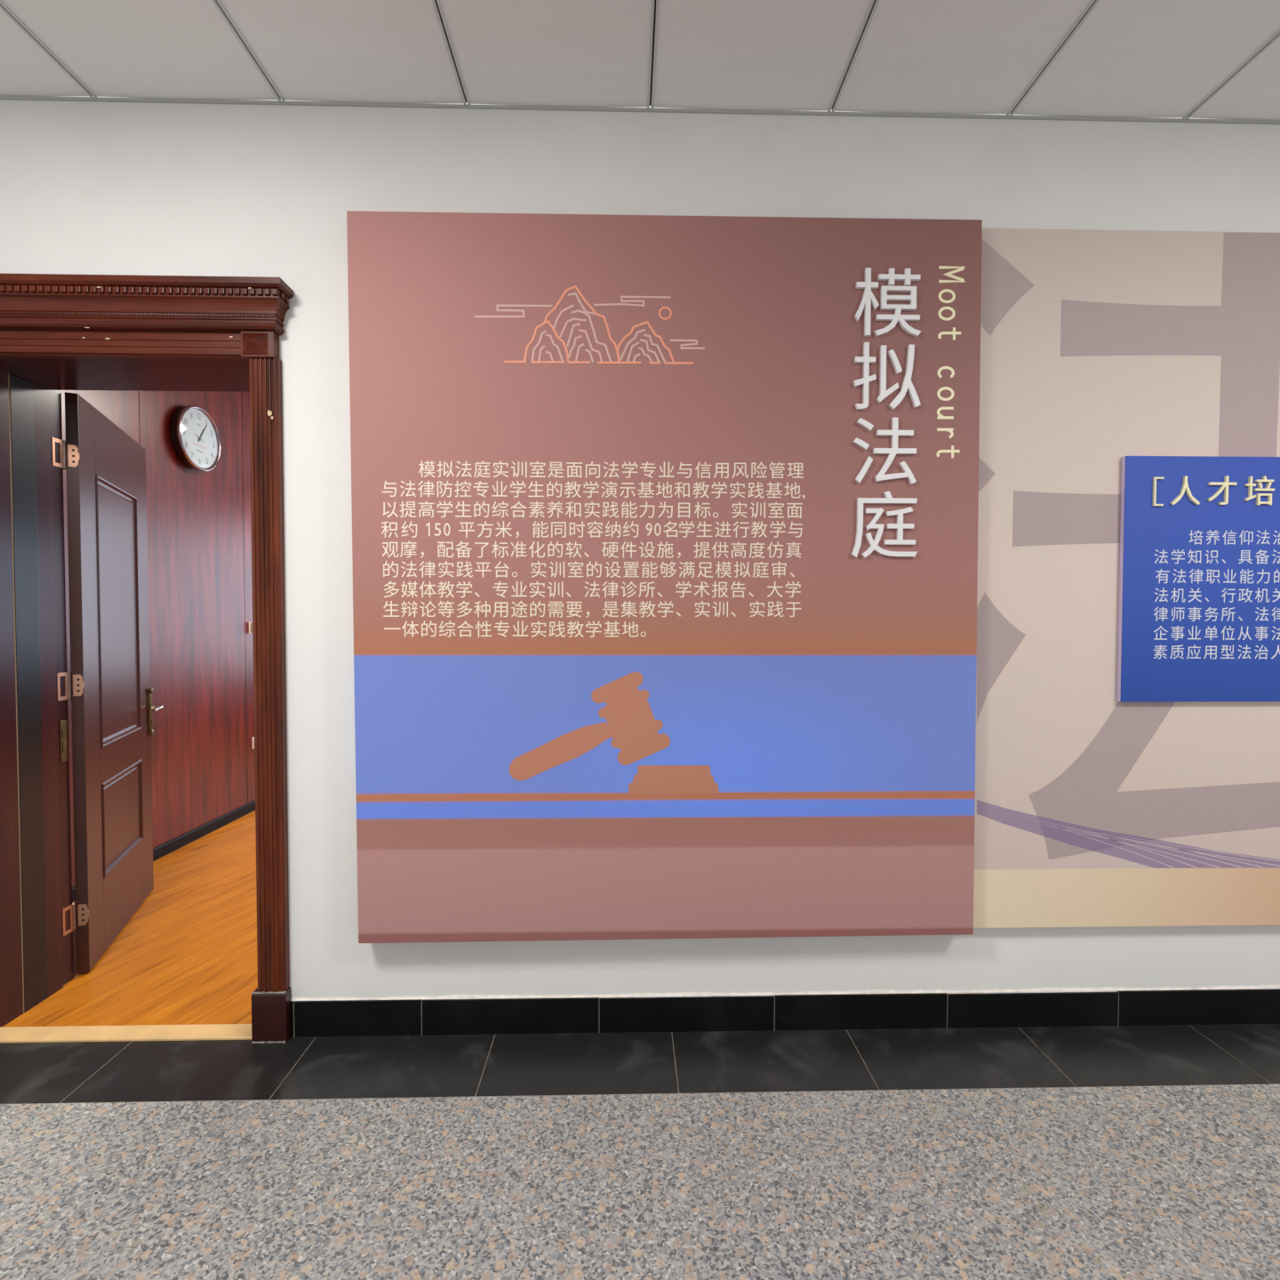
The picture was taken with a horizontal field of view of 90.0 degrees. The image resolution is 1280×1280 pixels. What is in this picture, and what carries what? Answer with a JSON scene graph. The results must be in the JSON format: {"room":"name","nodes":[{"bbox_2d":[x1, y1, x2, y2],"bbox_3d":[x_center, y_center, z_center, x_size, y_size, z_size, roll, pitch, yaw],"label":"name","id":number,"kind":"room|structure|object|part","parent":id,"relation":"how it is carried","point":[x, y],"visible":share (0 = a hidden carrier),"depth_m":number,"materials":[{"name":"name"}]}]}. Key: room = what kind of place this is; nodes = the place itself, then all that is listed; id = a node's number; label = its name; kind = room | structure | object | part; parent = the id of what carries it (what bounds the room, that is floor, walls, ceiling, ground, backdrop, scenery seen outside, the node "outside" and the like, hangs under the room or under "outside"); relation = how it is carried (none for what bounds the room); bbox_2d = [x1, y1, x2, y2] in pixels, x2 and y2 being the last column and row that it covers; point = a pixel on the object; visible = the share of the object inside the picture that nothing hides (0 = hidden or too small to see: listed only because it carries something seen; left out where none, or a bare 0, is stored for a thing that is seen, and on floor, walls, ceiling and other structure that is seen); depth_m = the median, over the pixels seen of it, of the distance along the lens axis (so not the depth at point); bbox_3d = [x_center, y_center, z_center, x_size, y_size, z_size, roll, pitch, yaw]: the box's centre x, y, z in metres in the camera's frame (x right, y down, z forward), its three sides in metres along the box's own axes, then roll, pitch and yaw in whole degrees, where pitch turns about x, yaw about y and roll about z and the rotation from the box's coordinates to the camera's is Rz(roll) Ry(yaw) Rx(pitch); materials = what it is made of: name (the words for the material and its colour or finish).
{"room":"school corridor","nodes":[
{"label":"school corridor","id":0,"kind":"room"},
{"bbox_2d":[1,810,257,1027],"bbox_3d":[0.088,1.279,5.493,5.971,0.051,6.600,0,1,-1],"label":"floor","id":1,"kind":"structure","parent":0,"point":[188,955],"depth_m":2.69,"materials":[{"name":"orange wood"}]},
{"bbox_2d":[0,1024,251,1042],"bbox_3d":[-1.742,1.331,2.170,0.900,0.008,0.078,0,1,-1],"label":"threshold","id":2,"kind":"object","parent":1,"relation":"on","point":[208,1031],"visible":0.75,"depth_m":2.16,"materials":[{"name":"brown wood"}]},
{"bbox_2d":[61,390,255,887],"bbox_3d":[-2.929,-0.361,5.583,0.060,3.220,6.200,0,1,-1],"label":"wall","id":3,"kind":"structure","parent":0,"point":[199,523],"depth_m":4.11,"materials":[{"name":"brown wood"}]},
{"bbox_2d":[72,800,255,902],"bbox_3d":[-2.894,1.213,5.624,0.014,0.069,6.198,0,1,-1],"label":"baseboard","id":4,"kind":"structure","parent":3,"relation":"attached to","point":[166,848],"depth_m":4.14,"materials":[{"name":"black"}]},
{"bbox_2d":[169,404,221,471],"bbox_3d":[-2.829,-1.284,4.081,0.070,0.406,0.406,0,1,-1],"label":"wall clock","id":5,"kind":"object","parent":3,"relation":"attached to","point":[195,436],"visible":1,"depth_m":4.05,"materials":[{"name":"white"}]},
{"bbox_2d":[248,622,252,633],"bbox_3d":[-2.860,-0.090,4.736,0.040,0.086,0.060,0,1,-1],"label":"metal bracket","id":6,"kind":"object","parent":3,"relation":"attached to","point":[250,624],"visible":0.41,"depth_m":4.72,"materials":[{"name":"beige"}]},
{"bbox_2d":[251,736,254,749],"bbox_3d":[-2.861,0.766,4.780,0.040,0.086,0.060,0,1,-1],"label":"metal bracket","id":7,"kind":"object","parent":3,"relation":"attached to","point":[252,738],"visible":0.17,"depth_m":4.76,"materials":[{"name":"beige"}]},
{"bbox_2d":[0,99,1279,998],"bbox_3d":[0.196,-0.213,2.356,12.500,3.092,0.400,0,1,-1],"label":"wall","id":8,"kind":"structure","parent":0,"point":[87,188],"depth_m":2.13,"materials":[{"name":"white paint"}]},
{"bbox_2d":[51,392,163,974],"bbox_3d":[-2.345,0.171,2.882,0.107,2.274,0.932,-1,2,-22],"label":"door","id":9,"kind":"structure","parent":8,"relation":"in","point":[108,689],"depth_m":2.75,"materials":[{"name":"brown paint"}]},
{"bbox_3d":[-2.214,-0.712,2.433,0.004,0.106,0.044,0,1,-1],"label":"frame plate","id":10,"kind":"part","parent":9,"relation":"part of","materials":[{"name":"gold metal"}]},
{"bbox_3d":[-2.215,0.178,2.455,0.004,0.106,0.044,0,1,-1],"label":"frame plate","id":11,"kind":"part","parent":9,"relation":"part of","materials":[{"name":"gold metal"}]},
{"bbox_3d":[-2.216,1.085,2.478,0.004,0.106,0.044,0,1,-1],"label":"frame plate","id":12,"kind":"part","parent":9,"relation":"part of","materials":[{"name":"gold metal"}]},
{"bbox_3d":[-2.376,-0.123,2.893,0.051,1.140,0.534,-1,2,-24],"label":"moulded panel","id":13,"kind":"part","parent":9,"relation":"part of","materials":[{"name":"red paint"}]},
{"bbox_3d":[-2.377,0.795,2.916,0.051,0.402,0.534,-1,2,-24],"label":"moulded panel","id":14,"kind":"part","parent":9,"relation":"part of","materials":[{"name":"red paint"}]},
{"bbox_3d":[-2.509,0.367,3.283,0.021,0.250,0.044,-1,2,-24],"label":"handle","id":15,"kind":"part","parent":9,"relation":"part of","materials":[{"name":"gold metal"}]},
{"bbox_3d":[-2.465,0.348,3.252,0.052,0.027,0.117,-1,2,-24],"label":"lever","id":16,"kind":"part","parent":9,"relation":"part of","materials":[{"name":"silver metal"}]},
{"bbox_2d":[0,272,293,1043],"bbox_3d":[-1.742,0.089,2.262,1.200,2.486,0.450,0,1,-1],"label":"door frame","id":17,"kind":"structure","parent":8,"relation":"attached to","point":[59,332],"depth_m":2.19,"materials":[{"name":"brown wood"}]},
{"bbox_3d":[-2.215,0.388,2.461,0.004,0.160,0.030,0,1,-1],"label":"strike plate","id":18,"kind":"part","parent":17,"relation":"part of","materials":[{"name":"gold metal"}]},
{"bbox_3d":[-1.737,-1.074,2.049,1.200,0.150,0.082,0,1,-1],"label":"cornice","id":19,"kind":"part","parent":17,"relation":"part of","materials":[{"name":"brown wood"}]},
{"bbox_3d":[-1.227,0.126,2.116,0.094,2.092,0.030,0,1,-1],"label":"casing","id":20,"kind":"part","parent":17,"relation":"part of","materials":[{"name":"brown wood"}]},
{"bbox_2d":[0,95,1279,124],"bbox_3d":[0.203,-1.747,2.115,12.500,0.010,0.006,0,1,-1],"label":"trim","id":21,"kind":"structure","parent":8,"relation":"attached to","point":[2,97],"depth_m":2.11,"materials":[{"name":"grey metal"}]},
{"bbox_2d":[346,210,982,943],"bbox_3d":[0.090,-0.187,2.108,2.037,2.347,0.092,0,1,-1],"label":"display board","id":22,"kind":"object","parent":8,"relation":"attached to","point":[664,528],"visible":1,"depth_m":2.07,"materials":[{"name":"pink plastic"}]},
{"bbox_2d":[509,672,670,780],"bbox_3d":[-0.163,0.280,2.080,0.524,0.354,0.001,0,1,-1],"label":"print","id":23,"kind":"object","parent":22,"relation":"attached to","point":[564,725],"depth_m":2.08,"materials":[{"name":"brown"}]},
{"bbox_2d":[628,765,718,793],"bbox_3d":[0.110,0.456,2.091,0.294,0.093,0.001,0,1,-1],"label":"print","id":24,"kind":"object","parent":22,"relation":"attached to","point":[649,779],"depth_m":2.09},
{"bbox_2d":[289,988,1279,1037],"bbox_3d":[0.199,1.277,2.187,12.500,0.122,0.012,0,1,-1],"label":"baseboard","id":25,"kind":"structure","parent":8,"relation":"attached to","point":[780,1012],"depth_m":2.19,"materials":[{"name":"black tile"}]},
{"bbox_2d":[290,984,1279,1001],"bbox_3d":[2.584,1.213,2.244,7.530,0.018,0.005,0,1,-1],"label":"trim","id":26,"kind":"structure","parent":8,"relation":"attached to","point":[1261,987],"depth_m":2.20,"materials":[{"name":"white paint"}]},
{"bbox_2d":[973,228,1279,927],"bbox_3d":[2.629,-0.191,2.192,3.043,2.334,0.040,0,1,-1],"label":"display board","id":27,"kind":"object","parent":8,"relation":"attached to","point":[1099,348],"visible":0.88,"depth_m":2.15,"materials":[{"name":"beige"}]},
{"bbox_2d":[1116,456,1279,702],"bbox_3d":[2.483,-0.201,2.154,1.750,0.817,0.027,0,1,-1],"label":"board","id":28,"kind":"object","parent":27,"relation":"attached to","point":[1199,610],"visible":1,"depth_m":2.13,"materials":[{"name":"blue plastic"}]},
{"bbox_2d":[0,1024,1279,1279],"bbox_3d":[0.256,1.425,-0.303,12.500,0.051,5.000,0,1,-1],"label":"floor","id":29,"kind":"structure","parent":0,"point":[1180,1182],"depth_m":1.67,"materials":[{"name":"stone"}]},
{"bbox_2d":[0,0,1279,119],"bbox_3d":[0.260,-1.720,-0.382,12.500,0.060,5.000,0,1,-1],"label":"ceiling","id":30,"kind":"structure","parent":0,"point":[1184,59],"depth_m":1.90,"materials":[{"name":"white"}]}
]}

